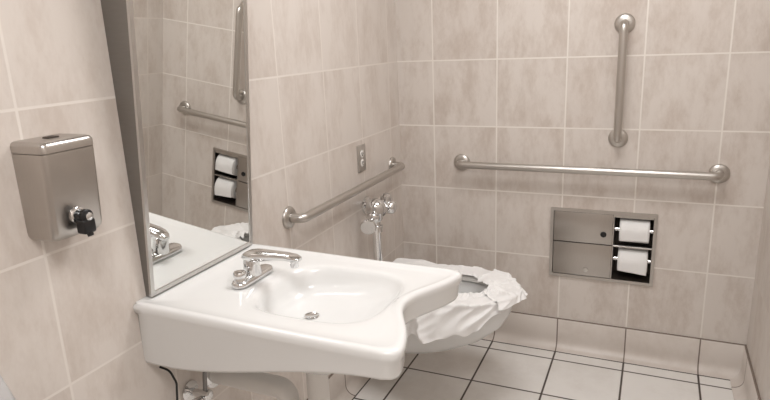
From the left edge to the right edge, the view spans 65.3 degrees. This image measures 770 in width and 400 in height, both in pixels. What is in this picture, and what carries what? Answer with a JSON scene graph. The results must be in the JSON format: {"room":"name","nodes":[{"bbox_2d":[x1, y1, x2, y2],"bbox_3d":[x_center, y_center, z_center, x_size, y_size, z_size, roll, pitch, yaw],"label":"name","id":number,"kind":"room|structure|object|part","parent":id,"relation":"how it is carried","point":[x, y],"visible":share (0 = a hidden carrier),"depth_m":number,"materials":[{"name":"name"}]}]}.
{"room":"public restroom","nodes":[
{"label":"public restroom","id":0,"kind":"room"},
{"bbox_2d":[0,0,403,399],"bbox_3d":[-0.786,-0.039,1.243,0.140,2.450,3.900,4,16,24],"label":"wall","id":1,"kind":"structure","parent":0,"point":[323,74],"depth_m":1.47,"materials":[{"name":"tile"}]},
{"bbox_2d":[0,375,15,399],"bbox_3d":[-0.780,0.547,1.016,0.131,0.434,0.326,4,16,24],"label":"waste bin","id":2,"kind":"object","parent":1,"relation":"attached to","point":[5,393],"visible":1,"depth_m":1.07,"materials":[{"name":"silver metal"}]},
{"bbox_2d":[10,133,101,241],"bbox_3d":[-0.651,-0.027,1.229,0.119,0.207,0.122,4,16,24],"label":"soap dispenser","id":3,"kind":"object","parent":1,"relation":"attached to","point":[56,175],"visible":1,"depth_m":1.20,"materials":[{"name":"silver metal"}]},
{"bbox_3d":[-0.667,-0.114,1.212,0.091,0.024,0.122,4,16,24],"label":"lid","id":4,"kind":"part","parent":3,"relation":"part of","materials":[{"name":"silver metal"}]},
{"bbox_2d":[159,366,177,399],"bbox_3d":[-0.567,0.532,1.615,0.045,0.199,0.031,4,16,24],"label":"cable","id":5,"kind":"object","parent":1,"relation":"attached to","point":[161,367],"visible":1,"depth_m":1.58,"materials":[{"name":"black plastic"}]},
{"bbox_2d":[100,0,252,296],"bbox_3d":[-0.492,-0.254,1.573,0.104,0.929,0.427,4,16,24],"label":"wall mirror","id":6,"kind":"object","parent":1,"relation":"attached to","point":[180,68],"visible":1,"depth_m":1.54,"materials":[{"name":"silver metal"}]},
{"bbox_3d":[-0.494,-0.254,1.573,0.100,0.928,0.425,4,16,24],"label":"panel","id":7,"kind":"part","parent":6,"relation":"part of","materials":[{"name":"silver metal"}]},
{"bbox_2d":[182,372,212,399],"bbox_3d":[-0.486,0.462,1.656,0.144,0.225,0.097,4,16,24],"label":"supply hose","id":8,"kind":"object","parent":1,"relation":"attached to","point":[190,391],"visible":0.63,"depth_m":1.68,"materials":[{"name":"silver metal"}]},
{"bbox_3d":[-0.511,0.550,1.651,0.032,0.019,0.024,4,16,24],"label":"valve handle","id":9,"kind":"part","parent":8,"relation":"part of","materials":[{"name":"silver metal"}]},
{"bbox_2d":[133,244,461,399],"bbox_3d":[-0.195,0.427,1.612,0.709,0.431,0.483,4,16,24],"label":"sink","id":10,"kind":"object","parent":1,"relation":"attached to","point":[323,316],"visible":0.95,"depth_m":1.50,"materials":[{"name":"white ceramic"}]},
{"bbox_2d":[231,248,301,288],"bbox_3d":[-0.301,0.175,1.599,0.182,0.084,0.156,4,16,24],"label":"faucet","id":11,"kind":"object","parent":10,"relation":"on","point":[252,271],"visible":1,"depth_m":1.58,"materials":[{"name":"silver metal"}]},
{"bbox_3d":[-0.382,0.200,1.582,0.035,0.028,0.035,4,16,24],"label":"handle","id":12,"kind":"part","parent":11,"relation":"part of","materials":[{"name":"silver metal"}]},
{"bbox_3d":[-0.359,0.204,1.634,0.048,0.015,0.156,4,16,24],"label":"plate","id":13,"kind":"part","parent":11,"relation":"part of","materials":[{"name":"silver metal"}]},
{"bbox_3d":[-0.302,0.152,1.593,0.182,0.036,0.045,4,16,24],"label":"spout","id":14,"kind":"part","parent":11,"relation":"part of","materials":[{"name":"silver metal"}]},
{"bbox_2d":[307,374,368,399],"bbox_3d":[-0.652,1.077,1.500,0.052,0.152,3.900,4,16,24],"label":"baseboard","id":15,"kind":"structure","parent":1,"relation":"attached to","point":[341,386],"depth_m":2.57,"materials":[{"name":"tile"}]},
{"bbox_2d":[282,157,404,228],"bbox_3d":[-0.118,-0.052,2.496,0.076,0.080,1.000,4,16,24],"label":"grab bar","id":16,"kind":"object","parent":1,"relation":"attached to","point":[290,217],"visible":1,"depth_m":2.27,"materials":[{"name":"silver metal"}]},
{"bbox_2d":[357,144,365,172],"bbox_3d":[-0.100,-0.180,2.599,0.009,0.116,0.074,4,16,24],"label":"electrical outlet","id":17,"kind":"object","parent":1,"relation":"attached to","point":[361,155],"visible":1,"depth_m":2.59,"materials":[{"name":"silver metal"}]},
{"bbox_2d":[405,275,512,353],"bbox_3d":[0.202,0.500,2.558,0.683,0.322,0.366,4,16,24],"label":"toilet","id":18,"kind":"object","parent":1,"relation":"attached to","point":[468,284],"visible":0.16,"depth_m":2.44,"materials":[{"name":"white ceramic"}]},
{"bbox_2d":[360,193,396,260],"bbox_3d":[-0.053,0.169,2.595,0.144,0.372,0.273,4,16,24],"label":"valve","id":19,"kind":"object","parent":18,"relation":"on","point":[376,208],"visible":0.89,"depth_m":2.53,"materials":[{"name":"silver metal"}]},
{"bbox_3d":[-0.056,0.096,2.483,0.070,0.078,0.109,4,16,24],"label":"flush handle","id":20,"kind":"part","parent":19,"relation":"part of","materials":[{"name":"silver metal"}]},
{"bbox_2d":[393,258,500,278],"bbox_3d":[0.271,0.301,2.643,0.521,0.020,0.136,6,17,29],"label":"paper sheet","id":21,"kind":"object","parent":18,"relation":"on","point":[475,271],"visible":0.71,"depth_m":2.65,"materials":[{"name":"white paper"}]},
{"bbox_2d":[406,291,500,343],"bbox_3d":[0.247,0.468,2.361,0.414,0.199,0.222,4,16,24],"label":"paper sheet","id":22,"kind":"object","parent":18,"relation":"on","point":[464,316],"visible":0.65,"depth_m":2.29,"materials":[{"name":"white paper"}]},
{"bbox_3d":[0.275,0.361,2.485,0.465,0.021,0.366,4,16,24],"label":"seat","id":23,"kind":"part","parent":18,"relation":"part of","materials":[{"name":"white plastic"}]},
{"bbox_2d":[477,269,527,309],"bbox_3d":[0.470,0.352,2.429,0.189,0.051,0.346,-5,15,-11],"label":"paper sheet","id":24,"kind":"object","parent":18,"relation":"on","point":[503,289],"visible":0.99,"depth_m":2.38,"materials":[{"name":"white paper"}]},
{"bbox_2d":[353,340,733,399],"bbox_3d":[0.049,1.250,1.227,1.855,0.100,4.180,4,16,24],"label":"floor","id":25,"kind":"structure","parent":0,"point":[482,369],"depth_m":2.65,"materials":[{"name":"tile"}]},
{"bbox_2d":[395,0,769,343],"bbox_3d":[0.814,-0.488,2.677,1.855,2.450,0.140,4,16,24],"label":"wall","id":26,"kind":"structure","parent":0,"point":[491,81],"depth_m":2.63,"materials":[{"name":"tile"}]},
{"bbox_2d":[454,154,729,182],"bbox_3d":[0.851,-0.135,2.637,1.167,0.080,0.076,4,16,24],"label":"grab bar","id":27,"kind":"object","parent":26,"relation":"attached to","point":[718,173],"visible":1,"depth_m":2.57,"materials":[{"name":"silver metal"}]},
{"bbox_2d":[549,207,657,286],"bbox_3d":[0.998,0.195,2.765,0.450,0.332,0.123,4,16,24],"label":"dispenser","id":28,"kind":"object","parent":26,"relation":"attached to","point":[584,243],"visible":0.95,"depth_m":2.74,"materials":[{"name":"silver metal"}]},
{"bbox_3d":[0.904,0.273,2.769,0.254,0.155,0.005,4,16,24],"label":"door","id":29,"kind":"part","parent":28,"relation":"part of","materials":[{"name":"silver metal"}]},
{"bbox_3d":[0.898,0.126,2.730,0.254,0.141,0.005,4,16,24],"label":"door","id":30,"kind":"part","parent":28,"relation":"part of","materials":[{"name":"silver metal"}]},
{"bbox_2d":[617,247,647,275],"bbox_3d":[1.117,0.270,2.713,0.124,0.110,0.113,4,16,24],"label":"toilet paper roll","id":31,"kind":"object","parent":28,"relation":"in","point":[629,260],"visible":0.98,"depth_m":2.67,"materials":[{"name":"paper"}]},
{"bbox_2d":[619,218,650,243],"bbox_3d":[1.112,0.134,2.677,0.124,0.110,0.113,4,16,24],"label":"toilet paper roll","id":32,"kind":"object","parent":28,"relation":"in","point":[630,230],"visible":0.97,"depth_m":2.63,"materials":[{"name":"paper"}]},
{"bbox_2d":[481,311,745,380],"bbox_3d":[0.822,0.646,2.888,1.575,0.152,0.052,4,16,24],"label":"baseboard","id":33,"kind":"structure","parent":26,"relation":"attached to","point":[687,354],"depth_m":2.78,"materials":[{"name":"tile"}]},
{"bbox_2d":[608,13,634,146],"bbox_3d":[0.974,-0.483,2.482,0.080,0.551,0.076,4,16,24],"label":"grab bar","id":34,"kind":"object","parent":26,"relation":"attached to","point":[624,23],"visible":1,"depth_m":2.45,"materials":[{"name":"silver metal"}]},
{"bbox_2d":[746,162,769,399],"bbox_3d":[0.781,0.077,0.557,0.140,2.450,3.900,4,16,24],"label":"wall","id":35,"kind":"structure","parent":0,"point":[758,338],"depth_m":2.32,"materials":[{"name":"tile"}]},
{"bbox_2d":[730,345,760,399],"bbox_3d":[0.740,1.181,0.890,0.052,0.152,3.900,4,16,24],"label":"baseboard","id":36,"kind":"structure","parent":35,"relation":"attached to","point":[744,386],"depth_m":2.46,"materials":[{"name":"tile"}]}
]}

